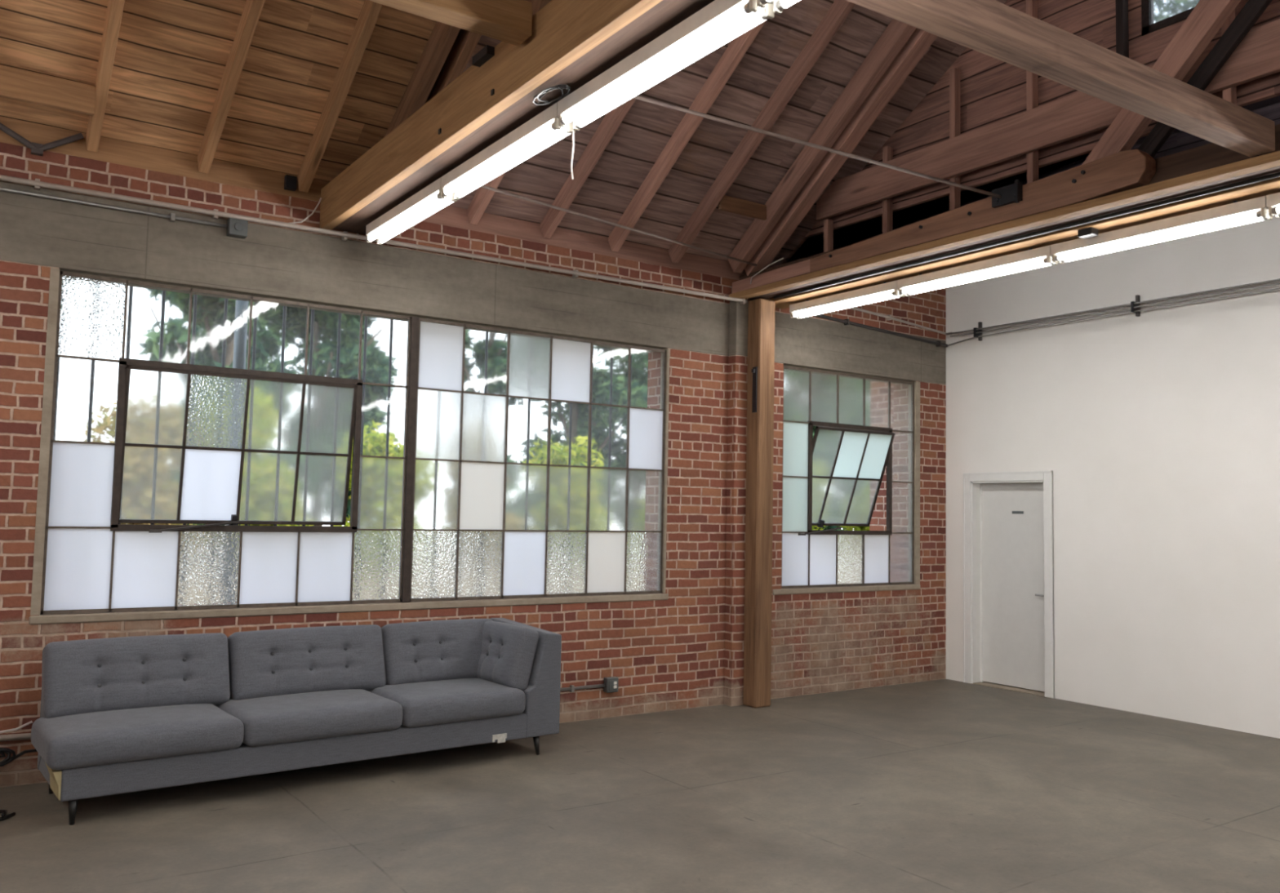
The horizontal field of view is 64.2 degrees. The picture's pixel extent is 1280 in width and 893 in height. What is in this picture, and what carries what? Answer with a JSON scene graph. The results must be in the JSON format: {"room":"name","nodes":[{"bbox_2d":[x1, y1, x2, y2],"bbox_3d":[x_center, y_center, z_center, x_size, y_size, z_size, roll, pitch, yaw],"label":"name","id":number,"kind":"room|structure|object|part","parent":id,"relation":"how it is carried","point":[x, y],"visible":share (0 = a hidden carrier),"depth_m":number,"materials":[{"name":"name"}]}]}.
{"room":"converted warehouse loft","nodes":[
{"label":"converted warehouse loft","id":0,"kind":"room"},
{"bbox_2d":[0,142,946,787],"bbox_3d":[-2.966,-0.049,6.665,15.250,4.150,0.300,4,-5,-34],"label":"wall","id":1,"kind":"structure","parent":0,"point":[668,655],"depth_m":8.45,"materials":[{"name":"brick"}]},
{"bbox_2d":[0,733,31,741],"bbox_3d":[-3.743,1.674,5.838,0.721,0.060,0.036,4,-5,-34],"label":"conduit","id":2,"kind":"object","parent":1,"relation":"attached to","point":[24,735],"visible":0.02,"depth_m":5.91,"materials":[{"name":"grey metal"}]},
{"bbox_2d":[0,720,32,733],"bbox_3d":[-3.704,1.611,5.781,0.456,0.060,0.038,4,-5,-39],"label":"cable","id":3,"kind":"object","parent":1,"relation":"attached to","point":[30,722],"visible":1,"depth_m":5.86,"materials":[{"name":"grey plastic"}]},
{"bbox_2d":[0,747,37,766],"bbox_3d":[-3.677,1.757,5.761,0.752,0.108,0.060,4,-5,-37],"label":"power cord","id":4,"kind":"object","parent":1,"relation":"attached to","point":[8,751],"visible":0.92,"depth_m":5.80,"materials":[{"name":"black plastic"}]},
{"bbox_2d":[0,122,84,156],"bbox_3d":[-3.615,-1.836,6.087,0.517,0.175,0.062,4,-5,-34],"label":"bracket","id":5,"kind":"object","parent":1,"relation":"attached to","point":[36,148],"visible":1,"depth_m":6.09,"materials":[{"name":"metal"}]},
{"bbox_2d":[0,186,227,227],"bbox_3d":[-5.924,-1.650,4.514,7.780,0.046,0.045,4,-5,-34],"label":"conduit","id":6,"kind":"object","parent":1,"relation":"attached to","point":[171,216],"visible":1,"depth_m":6.31,"materials":[{"name":"grey metal"}]},
{"bbox_2d":[0,116,328,202],"bbox_3d":[-5.603,-2.006,4.804,8.600,0.190,0.040,4,-5,-34],"label":"trim","id":7,"kind":"structure","parent":1,"relation":"attached to","point":[110,150],"depth_m":6.50,"materials":[{"name":"brown wood"}]},
{"bbox_2d":[226,217,248,239],"bbox_3d":[-2.651,-1.440,6.719,0.115,0.115,0.080,4,-5,-34],"label":"junction box","id":8,"kind":"object","parent":1,"relation":"attached to","point":[237,228],"visible":1,"depth_m":6.69,"materials":[{"name":"metal"}]},
{"bbox_2d":[284,174,297,191],"bbox_3d":[-2.379,-1.793,6.945,0.070,0.090,0.048,4,-5,-34],"label":"bracket","id":9,"kind":"object","parent":1,"relation":"attached to","point":[290,181],"visible":1,"depth_m":6.93,"materials":[{"name":"black metal"}]},
{"bbox_2d":[28,593,668,624],"bbox_3d":[-1.703,1.146,7.339,4.640,0.052,0.112,4,-5,-34],"label":"trim","id":10,"kind":"structure","parent":1,"relation":"attached to","point":[337,608],"depth_m":6.96,"materials":[{"name":"concrete"}]},
{"bbox_2d":[40,271,666,614],"bbox_3d":[-1.695,0.088,7.432,4.545,2.066,0.197,4,-5,-34],"label":"window","id":11,"kind":"structure","parent":1,"relation":"in","point":[488,463],"depth_m":7.09,"materials":[{"name":"glass"}]},
{"bbox_3d":[-2.846,0.512,6.526,0.531,0.081,0.031,4,-4,-33],"label":"stay arm","id":12,"kind":"part","parent":11,"relation":"part of"},
{"bbox_3d":[-2.616,0.026,6.753,1.543,1.073,0.040,4,-5,-34],"label":"vent frame","id":13,"kind":"part","parent":11,"relation":"part of","materials":[{"name":"metal"}]},
{"bbox_3d":[-2.647,0.024,6.798,1.463,0.993,0.028,4,4,-34],"label":"sash frame","id":14,"kind":"part","parent":11,"relation":"part of","materials":[{"name":"metal"}]},
{"bbox_2d":[0,174,747,304],"bbox_3d":[-4.104,-1.601,5.715,12.141,0.064,0.094,4,-5,-34],"label":"conduit","id":15,"kind":"object","parent":1,"relation":"attached to","point":[37,183],"visible":1,"depth_m":7.01,"materials":[{"name":"grey metal"}]},
{"bbox_2d":[289,197,321,223],"bbox_3d":[-2.276,-1.597,6.910,0.222,0.207,0.027,2,-4,-15],"label":"wire","id":16,"kind":"object","parent":15,"relation":"attached to","point":[318,203],"visible":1,"depth_m":6.91,"materials":[{"name":"grey metal"}]},
{"bbox_2d":[0,181,946,384],"bbox_3d":[-3.016,-1.288,6.632,15.000,0.495,0.404,4,-5,-34],"label":"concrete beam","id":17,"kind":"structure","parent":1,"relation":"attached to","point":[270,262],"depth_m":7.39,"materials":[{"name":"concrete"}]},
{"bbox_2d":[30,267,919,615],"bbox_3d":[-0.377,0.166,8.304,7.800,2.075,0.103,4,-5,-34],"label":"trim","id":18,"kind":"structure","parent":1,"relation":"attached to","point":[37,567],"depth_m":6.12,"materials":[{"name":"concrete"}]},
{"bbox_2d":[560,684,604,692],"bbox_3d":[-1.869,1.820,7.128,3.820,0.050,0.047,4,-5,-34],"label":"conduit","id":19,"kind":"object","parent":1,"relation":"attached to","point":[572,687],"visible":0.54,"depth_m":8.06,"materials":[{"name":"grey metal"}]},
{"bbox_2d":[421,205,746,280],"bbox_3d":[-0.404,-1.673,8.347,4.000,0.190,0.040,4,-5,-34],"label":"trim","id":20,"kind":"structure","parent":1,"relation":"attached to","point":[452,216],"depth_m":8.26,"materials":[{"name":"brown wood"}]},
{"bbox_2d":[603,676,618,693],"bbox_3d":[-0.230,1.917,8.208,0.110,0.115,0.072,4,-5,-34],"label":"outlet box","id":21,"kind":"object","parent":1,"relation":"attached to","point":[611,683],"visible":1,"depth_m":8.18,"materials":[{"name":"metal"}]},
{"bbox_2d":[724,355,747,706],"bbox_3d":[0.971,0.732,9.083,0.450,3.060,0.110,4,-5,-34],"label":"brick pilaster","id":22,"kind":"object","parent":1,"relation":"attached to","point":[737,364],"depth_m":8.95,"materials":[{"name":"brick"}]},
{"bbox_2d":[772,584,919,595],"bbox_3d":[2.002,1.378,9.865,2.000,0.052,0.110,4,-5,-34],"label":"window sill","id":23,"kind":"structure","parent":1,"relation":"attached to","point":[889,587],"depth_m":9.77,"materials":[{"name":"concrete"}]},
{"bbox_2d":[781,365,914,588],"bbox_3d":[1.999,0.325,10.006,1.826,2.061,0.365,4,-5,-34],"label":"window","id":24,"kind":"structure","parent":1,"relation":"in","point":[864,425],"depth_m":9.95,"materials":[{"name":"glass"}]},
{"bbox_3d":[1.701,0.799,9.624,0.531,0.081,0.031,4,-4,-33],"label":"stay arm","id":25,"kind":"part","parent":24,"relation":"part of"},
{"bbox_3d":[2.050,0.321,9.932,1.136,1.070,0.040,4,-5,-34],"label":"vent frame","id":26,"kind":"part","parent":24,"relation":"part of","materials":[{"name":"metal"}]},
{"bbox_3d":[1.999,0.310,10.007,1.056,0.990,0.028,4,15,-34],"label":"sash frame","id":27,"kind":"part","parent":24,"relation":"part of","materials":[{"name":"metal"}]},
{"bbox_2d":[813,314,947,346],"bbox_3d":[2.413,-1.157,10.194,1.982,0.133,0.050,4,-5,-34],"label":"conduit","id":28,"kind":"object","parent":1,"relation":"attached to","point":[846,322],"visible":0.86,"depth_m":10.16,"materials":[{"name":"grey metal"}]},
{"bbox_2d":[848,306,951,335],"bbox_3d":[2.426,-1.300,10.195,1.990,0.151,0.080,4,-4,-33],"label":"conduit","id":29,"kind":"object","parent":1,"relation":"attached to","point":[888,317],"visible":0.81,"depth_m":10.29,"materials":[{"name":"grey metal"}]},
{"bbox_2d":[856,102,1279,243],"bbox_3d":[5.684,-1.907,3.284,0.030,0.550,15.200,4,-5,-34],"label":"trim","id":30,"kind":"structure","parent":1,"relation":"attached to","point":[1181,141],"depth_m":6.55,"materials":[{"name":"brown wood"}]},
{"bbox_2d":[0,0,1007,268],"bbox_3d":[0.399,-4.526,-0.077,12.750,5.000,15.800,4,-5,-34],"label":"ceiling","id":31,"kind":"structure","parent":0,"point":[171,56],"depth_m":6.74,"materials":[{"name":"brown wood"}]},
{"bbox_2d":[85,0,124,152],"bbox_3d":[-1.212,-4.336,3.337,0.062,4.755,7.558,4,-5,-34],"label":"rafter","id":32,"kind":"object","parent":31,"relation":"attached to","point":[115,7],"visible":1,"depth_m":5.83,"materials":[{"name":"brown wood"}]},
{"bbox_2d":[0,64,96,116],"bbox_3d":[-3.418,-2.029,5.792,0.575,0.170,0.045,4,-5,-34],"label":"blocking","id":33,"kind":"object","parent":32,"relation":"attached to","point":[15,84],"visible":1,"depth_m":5.80,"materials":[{"name":"brown wood"}]},
{"bbox_2d":[197,0,265,173],"bbox_3d":[-0.575,-4.295,3.771,0.064,4.756,7.563,4,-5,-36],"label":"rafter","id":34,"kind":"object","parent":31,"relation":"attached to","point":[252,10],"visible":1,"depth_m":6.13,"materials":[{"name":"brown wood"}]},
{"bbox_2d":[297,0,382,192],"bbox_3d":[-0.094,-4.264,4.099,0.063,4.756,7.559,4,-5,-35],"label":"rafter","id":35,"kind":"object","parent":31,"relation":"attached to","point":[370,12],"visible":1,"depth_m":6.42,"materials":[{"name":"brown wood"}]},
{"bbox_2d":[466,171,506,224],"bbox_3d":[0.888,-4.202,4.768,0.062,4.755,7.558,4,-5,-34],"label":"rafter","id":36,"kind":"object","parent":31,"relation":"attached to","point":[482,198],"visible":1,"depth_m":7.54,"materials":[{"name":"brown wood"}]},
{"bbox_2d":[319,0,715,235],"bbox_3d":[2.358,-4.289,1.173,0.735,5.026,15.070,4,-5,-34],"label":"roof truss","id":37,"kind":"object","parent":31,"relation":"attached to","point":[446,115],"depth_m":5.08,"materials":[{"name":"brown wood"}]},
{"bbox_2d":[365,177,457,244],"bbox_3d":[-1.440,-1.458,6.349,0.114,0.143,1.239,4,-5,-34],"label":"strip light","id":38,"kind":"object","parent":37,"relation":"hanging from","point":[428,201],"visible":0.91,"depth_m":6.27,"materials":[{"name":"metal"}]},
{"bbox_2d":[368,0,532,45],"bbox_3d":[-1.933,-1.962,3.554,3.455,0.150,0.130,4,-5,-34],"label":"tie beam","id":39,"kind":"structure","parent":37,"relation":"attached to","point":[508,21],"depth_m":4.36,"materials":[{"name":"brown wood"}]},
{"bbox_2d":[440,102,575,199],"bbox_3d":[-0.713,-1.513,5.287,0.114,0.143,1.326,4,-5,-34],"label":"strip light","id":40,"kind":"object","parent":37,"relation":"attached to","point":[542,131],"visible":0.94,"depth_m":5.18,"materials":[{"name":"metal"}]},
{"bbox_3d":[-0.399,-1.604,4.652,0.129,0.016,0.268,4,-5,-34],"label":"wire coil","id":41,"kind":"part","parent":37,"relation":"part of","materials":[{"name":"silver metal"}]},
{"bbox_2d":[480,185,756,266],"bbox_3d":[-0.192,-1.677,7.703,3.238,0.062,0.022,5,-5,-42],"label":"rod","id":42,"kind":"object","parent":37,"relation":"attached to","point":[482,186],"visible":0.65,"depth_m":7.66,"materials":[{"name":"grey metal"}]},
{"bbox_2d":[557,0,774,179],"bbox_3d":[0.049,-1.458,4.164,0.114,0.372,1.386,4,-5,-34],"label":"strip light","id":43,"kind":"object","parent":37,"relation":"attached to","point":[718,23],"depth_m":4.07,"materials":[{"name":"metal"}]},
{"bbox_3d":[-0.313,-1.356,4.744,0.017,0.231,0.014,4,-5,-34],"label":"pull cord","id":44,"kind":"part","parent":43,"relation":"part of","materials":[{"name":"white plastic"}]},
{"bbox_2d":[756,0,799,14],"bbox_3d":[0.805,-1.629,3.070,0.114,0.143,1.274,4,-5,-34],"label":"strip light","id":45,"kind":"object","parent":37,"relation":"hanging from","point":[779,6],"visible":1,"depth_m":3.56,"materials":[{"name":"metal"}]},
{"bbox_2d":[539,93,639,238],"bbox_3d":[1.404,-4.169,5.119,0.062,4.755,7.558,4,-5,-34],"label":"rafter","id":46,"kind":"object","parent":31,"relation":"attached to","point":[612,120],"visible":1,"depth_m":7.55,"materials":[{"name":"brown wood"}]},
{"bbox_2d":[608,19,766,251],"bbox_3d":[1.807,-4.143,5.394,0.065,4.756,7.564,3,-4,-32],"label":"rafter","id":47,"kind":"object","parent":31,"relation":"attached to","point":[739,46],"visible":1,"depth_m":7.56,"materials":[{"name":"brown wood"}]},
{"bbox_2d":[668,0,855,262],"bbox_3d":[2.252,-4.114,5.697,0.066,4.757,7.572,3,-4,-31],"label":"rafter","id":48,"kind":"object","parent":31,"relation":"attached to","point":[839,11],"visible":1,"depth_m":7.69,"materials":[{"name":"brown wood"}]},
{"bbox_2d":[727,0,1279,309],"bbox_3d":[5.036,-4.133,2.999,1.434,5.009,15.071,4,-5,-34],"label":"roof truss","id":49,"kind":"object","parent":31,"relation":"attached to","point":[1114,177],"depth_m":7.08,"materials":[{"name":"brown wood"}]},
{"bbox_2d":[718,195,766,220],"bbox_3d":[0.876,-1.977,8.462,0.550,0.120,0.040,4,-5,-34],"label":"blocking","id":50,"kind":"object","parent":49,"relation":"attached to","point":[729,204],"visible":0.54,"depth_m":8.42,"materials":[{"name":"brown wood"}]},
{"bbox_2d":[746,257,783,299],"bbox_3d":[1.036,-1.440,8.757,0.089,0.236,0.612,3,-4,-23],"label":"wire","id":51,"kind":"object","parent":49,"relation":"attached to","point":[782,258],"visible":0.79,"depth_m":8.66,"materials":[{"name":"grey metal"}]},
{"bbox_2d":[632,95,1000,198],"bbox_3d":[1.008,-1.756,5.949,3.216,0.087,0.022,3,-4,-30],"label":"rod","id":52,"kind":"object","parent":49,"relation":"attached to","point":[637,97],"visible":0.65,"depth_m":5.92,"materials":[{"name":"grey metal"}]},
{"bbox_2d":[789,280,904,319],"bbox_3d":[1.735,-1.246,8.654,0.114,0.143,1.244,4,-5,-34],"label":"strip light","id":53,"kind":"object","parent":49,"relation":"hanging from","point":[886,291],"visible":0.9,"depth_m":8.58,"materials":[{"name":"metal"}]},
{"bbox_2d":[897,245,1057,296],"bbox_3d":[2.471,-1.302,7.578,0.114,0.143,1.354,4,-5,-34],"label":"strip light","id":54,"kind":"object","parent":49,"relation":"hanging from","point":[1040,257],"visible":0.95,"depth_m":7.49,"materials":[{"name":"metal"}]},
{"bbox_3d":[2.402,-1.647,6.694,0.054,0.150,0.210,4,-5,-34],"label":"angle bracket","id":55,"kind":"part","parent":49,"relation":"part of","materials":[{"name":"black metal"}]},
{"bbox_2d":[773,172,1279,298],"bbox_3d":[3.646,-1.509,5.446,0.028,0.038,8.700,4,-5,-34],"label":"beam","id":56,"kind":"structure","parent":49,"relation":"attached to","point":[1260,179],"depth_m":6.74,"materials":[{"name":"brown wood"}]},
{"bbox_2d":[845,0,1275,157],"bbox_3d":[1.961,-1.723,4.587,3.212,0.160,0.131,4,-5,-32],"label":"tie beam","id":57,"kind":"structure","parent":49,"relation":"attached to","point":[993,28],"depth_m":4.54,"materials":[{"name":"brown wood"}]},
{"bbox_2d":[1077,226,1097,239],"bbox_3d":[2.938,-1.400,6.690,0.080,0.046,0.100,4,-5,-34],"label":"junction box","id":58,"kind":"object","parent":49,"relation":"attached to","point":[1091,232],"visible":1,"depth_m":6.66,"materials":[{"name":"black plastic"}]},
{"bbox_2d":[1050,195,1272,263],"bbox_3d":[3.244,-1.361,6.449,0.114,0.143,1.374,4,-5,-34],"label":"strip light","id":59,"kind":"object","parent":49,"relation":"hanging from","point":[1254,210],"visible":0.93,"depth_m":6.34,"materials":[{"name":"metal"}]},
{"bbox_2d":[1266,192,1279,218],"bbox_3d":[3.995,-1.418,5.353,0.114,0.143,1.274,4,-5,-34],"label":"strip light","id":60,"kind":"object","parent":49,"relation":"hanging from","point":[1273,201],"visible":1,"depth_m":5.82,"materials":[{"name":"metal"}]},
{"bbox_2d":[0,679,1279,892],"bbox_3d":[1.366,1.788,0.134,15.250,0.200,15.200,4,-5,-34],"label":"floor","id":61,"kind":"structure","parent":0,"point":[941,785],"depth_m":5.59,"materials":[{"name":"concrete"}]},
{"bbox_2d":[0,809,15,821],"bbox_3d":[-3.535,1.913,5.191,0.614,0.020,0.332,4,-5,-34],"label":"cable","id":62,"kind":"object","parent":61,"relation":"on","point":[3,812],"visible":1,"depth_m":5.33,"materials":[{"name":"black plastic"}]},
{"bbox_2d":[31,617,561,825],"bbox_3d":[-1.995,1.596,6.379,3.083,0.870,0.854,4,-5,-37],"label":"sofa","id":63,"kind":"object","parent":61,"relation":"on","point":[122,714],"visible":1,"depth_m":6.13,"materials":[{"name":"grey fabric"}]},
{"bbox_3d":[-3.337,1.899,5.788,0.050,0.135,0.050,4,-5,-37],"label":"leg","id":64,"kind":"part","parent":63,"relation":"part of","materials":[{"name":"black wood"}]},
{"bbox_3d":[-2.913,1.871,5.238,0.050,0.135,0.050,4,-5,-37],"label":"leg","id":65,"kind":"part","parent":63,"relation":"part of","materials":[{"name":"black wood"}]},
{"bbox_3d":[-2.178,1.572,6.673,3.017,0.688,0.168,4,-5,-37],"label":"frame","id":66,"kind":"part","parent":63,"relation":"part of","materials":[{"name":"grey fabric"}]},
{"bbox_2d":[41,632,230,718],"bbox_3d":[-2.932,1.333,5.981,0.991,0.438,0.195,4,-22,-37],"label":"cushion","id":67,"kind":"object","parent":63,"relation":"on","point":[85,677],"depth_m":5.89,"materials":[{"name":"grey fabric"}]},
{"bbox_2d":[31,703,244,769],"bbox_3d":[-2.781,1.581,5.664,0.966,0.191,0.680,4,-5,-37],"label":"seat cushion","id":68,"kind":"object","parent":63,"relation":"on","point":[104,737],"depth_m":5.47,"materials":[{"name":"grey fabric"}]},
{"bbox_2d":[227,624,386,700],"bbox_3d":[-2.135,1.389,6.591,0.991,0.438,0.196,4,-22,-37],"label":"cushion","id":69,"kind":"object","parent":63,"relation":"on","point":[280,662],"depth_m":6.50,"materials":[{"name":"grey fabric"}]},
{"bbox_2d":[216,688,403,746],"bbox_3d":[-2.021,1.633,6.247,0.956,0.191,0.680,4,-5,-37],"label":"seat cushion","id":70,"kind":"object","parent":63,"relation":"on","point":[286,717],"depth_m":6.06,"materials":[{"name":"grey fabric"}]},
{"bbox_2d":[381,618,493,684],"bbox_3d":[-1.391,1.438,7.155,0.851,0.438,0.206,4,-22,-37],"label":"cushion","id":71,"kind":"object","parent":63,"relation":"on","point":[430,651],"depth_m":7.03,"materials":[{"name":"grey fabric"}]},
{"bbox_2d":[368,677,525,727],"bbox_3d":[-1.294,1.685,6.804,0.881,0.188,0.680,4,-5,-37],"label":"seat cushion","id":72,"kind":"object","parent":63,"relation":"on","point":[424,702],"depth_m":6.62,"materials":[{"name":"grey fabric"}]},
{"bbox_2d":[477,621,538,690],"bbox_3d":[-0.955,1.452,7.133,0.186,0.428,0.600,21,-15,-35],"label":"cushion","id":73,"kind":"object","parent":63,"relation":"on","point":[508,652],"depth_m":6.96,"materials":[{"name":"grey fabric"}]},
{"bbox_3d":[-0.895,1.618,7.253,0.275,0.721,0.800,4,-5,-37],"label":"arm","id":74,"kind":"part","parent":63,"relation":"part of","materials":[{"name":"grey fabric"}]},
{"bbox_3d":[-0.709,2.023,6.933,0.050,0.140,0.050,4,-5,-37],"label":"leg","id":75,"kind":"part","parent":63,"relation":"part of","materials":[{"name":"black wood"}]},
{"bbox_2d":[742,297,774,707],"bbox_3d":[1.036,0.475,8.971,0.224,3.560,0.169,4,-5,-34],"label":"timber post","id":76,"kind":"object","parent":61,"relation":"on","point":[761,313],"visible":1,"depth_m":8.91,"materials":[{"name":"brown wood"}]},
{"bbox_2d":[782,0,1279,264],"bbox_3d":[5.611,-4.305,3.358,0.040,4.712,15.200,4,-5,-34],"label":"wall","id":77,"kind":"structure","parent":0,"point":[993,90],"depth_m":7.53,"materials":[{"name":"brown wood"}]},
{"bbox_2d":[1141,0,1199,35],"bbox_3d":[3.633,-3.162,6.154,0.060,0.950,1.230,4,-5,-34],"label":"window","id":78,"kind":"structure","parent":77,"relation":"in","point":[1156,15],"depth_m":6.52,"materials":[{"name":"clear glass"}]},
{"bbox_3d":[3.633,-3.162,6.154,0.006,0.870,1.140,4,-5,-34],"label":"pane","id":79,"kind":"part","parent":78,"relation":"part of","materials":[{"name":"clear glass"}]},
{"bbox_2d":[946,214,1279,738],"bbox_3d":[7.597,0.013,4.493,0.250,4.150,15.200,4,-5,-34],"label":"wall","id":80,"kind":"structure","parent":0,"point":[1157,431],"depth_m":8.90,"materials":[{"name":"white paint"}]},
{"bbox_2d":[973,321,982,341],"bbox_3d":[3.438,-1.175,10.381,0.111,0.190,0.026,4,-5,-34],"label":"strut","id":81,"kind":"object","parent":80,"relation":"attached to","point":[980,324],"visible":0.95,"depth_m":10.38,"materials":[{"name":"black metal"}]},
{"bbox_2d":[962,471,1054,697],"bbox_3d":[3.676,1.317,10.062,0.222,2.125,1.020,4,-5,-34],"label":"door","id":82,"kind":"structure","parent":80,"relation":"in","point":[1008,566],"depth_m":10.13,"materials":[{"name":"paint"}]},
{"bbox_2d":[946,278,1279,334],"bbox_3d":[7.418,-1.499,4.560,0.076,0.036,14.982,4,-5,-34],"label":"conduit","id":83,"kind":"object","parent":80,"relation":"attached to","point":[1278,279],"visible":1,"depth_m":9.05,"materials":[{"name":"grey metal"}]},
{"bbox_2d":[947,287,1279,346],"bbox_3d":[7.423,-1.402,4.557,0.087,0.047,14.981,4,-5,-34],"label":"conduit","id":84,"kind":"object","parent":80,"relation":"attached to","point":[1279,287],"visible":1,"depth_m":9.05,"materials":[{"name":"grey metal"}]},
{"bbox_2d":[950,283,1279,336],"bbox_3d":[7.427,-1.465,4.503,0.039,0.029,14.881,4,-5,-34],"label":"conduit","id":85,"kind":"object","parent":80,"relation":"attached to","point":[1276,284],"visible":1,"depth_m":9.03,"materials":[{"name":"grey metal"}]},
{"bbox_2d":[1130,294,1140,316],"bbox_3d":[4.376,-1.247,9.011,0.111,0.190,0.026,4,-5,-34],"label":"strut","id":86,"kind":"object","parent":80,"relation":"attached to","point":[1137,296],"visible":0.94,"depth_m":9.01,"materials":[{"name":"black metal"}]},
{"bbox_2d":[1051,95,1279,259],"bbox_3d":[6.580,-2.188,4.094,2.610,0.150,15.500,4,-5,-34],"label":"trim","id":87,"kind":"structure","parent":80,"relation":"attached to","point":[1276,100],"depth_m":6.11,"materials":[{"name":"brown wood"}]},
{"label":"outside","id":88,"kind":"structure","parent":0,"visible":0},
{"bbox_3d":[-14.403,3.124,22.930,65.000,0.200,39.700,4,-5,-34],"label":"ground","id":89,"kind":"structure","parent":88,"visible":0},
{"bbox_2d":[120,523,196,524],"bbox_3d":[-5.541,0.874,11.222,1.217,3.111,1.204,4,-5,-34],"label":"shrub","id":90,"kind":"object","parent":89,"relation":"on","point":[121,523],"visible":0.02,"depth_m":10.99,"materials":[{"name":"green plant"}]},
{"bbox_2d":[238,524,313,526],"bbox_3d":[-4.571,0.872,12.163,1.335,3.274,1.190,4,-5,-34],"label":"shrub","id":91,"kind":"object","parent":89,"relation":"on","point":[238,524],"visible":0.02,"depth_m":12.11,"materials":[{"name":"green plant"}]},
{"bbox_2d":[240,488,351,526],"bbox_3d":[-5.406,-0.620,17.187,2.767,6.876,3.248,4,-5,-34],"label":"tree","id":92,"kind":"object","parent":89,"relation":"on","point":[349,491],"visible":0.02,"depth_m":17.20,"materials":[{"name":"green plant"}]},
{"bbox_2d":[333,504,351,526],"bbox_3d":[-6.523,-1.340,22.403,2.728,8.950,3.087,2,-4,-7],"label":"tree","id":93,"kind":"object","parent":89,"relation":"on","point":[348,513],"visible":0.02,"depth_m":21.91,"materials":[{"name":"green plant"}]},
{"bbox_2d":[333,438,353,526],"bbox_3d":[-3.165,1.108,12.612,1.401,2.917,1.150,4,-5,-34],"label":"shrub","id":94,"kind":"object","parent":89,"relation":"on","point":[347,524],"visible":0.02,"depth_m":12.49,"materials":[{"name":"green plant"}]},
{"bbox_2d":[812,525,824,530],"bbox_3d":[2.639,1.498,17.054,1.460,2.943,1.165,4,-5,-34],"label":"shrub","id":95,"kind":"object","parent":89,"relation":"on","point":[813,526],"visible":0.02,"depth_m":16.86,"materials":[{"name":"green plant"}]},
{"bbox_2d":[813,426,847,530],"bbox_3d":[3.514,-0.158,19.954,3.195,6.657,2.893,0,-4,20],"label":"tree","id":96,"kind":"object","parent":89,"relation":"on","point":[825,527],"visible":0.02,"depth_m":19.41,"materials":[{"name":"green plant"}]},
{"bbox_2d":[840,525,869,530],"bbox_3d":[4.091,1.508,17.509,1.447,3.037,1.243,4,-5,-34],"label":"shrub","id":97,"kind":"object","parent":89,"relation":"on","point":[848,527],"visible":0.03,"depth_m":17.40,"materials":[{"name":"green plant"}]},
{"bbox_2d":[869,466,886,530],"bbox_3d":[2.841,0.506,11.134,0.480,4.150,0.440,4,-5,-34],"label":"brick pier","id":98,"kind":"structure","parent":89,"relation":"on","point":[878,520],"depth_m":11.04,"materials":[{"name":"red brick"}]},
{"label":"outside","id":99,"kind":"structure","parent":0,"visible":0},
{"bbox_2d":[118,523,333,526],"bbox_3d":[-1.967,0.071,7.828,5.000,2.700,0.024,4,-5,-34],"label":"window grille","id":100,"kind":"object","parent":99,"point":[118,523],"visible":0.02,"depth_m":7.23,"materials":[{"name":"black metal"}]}
]}

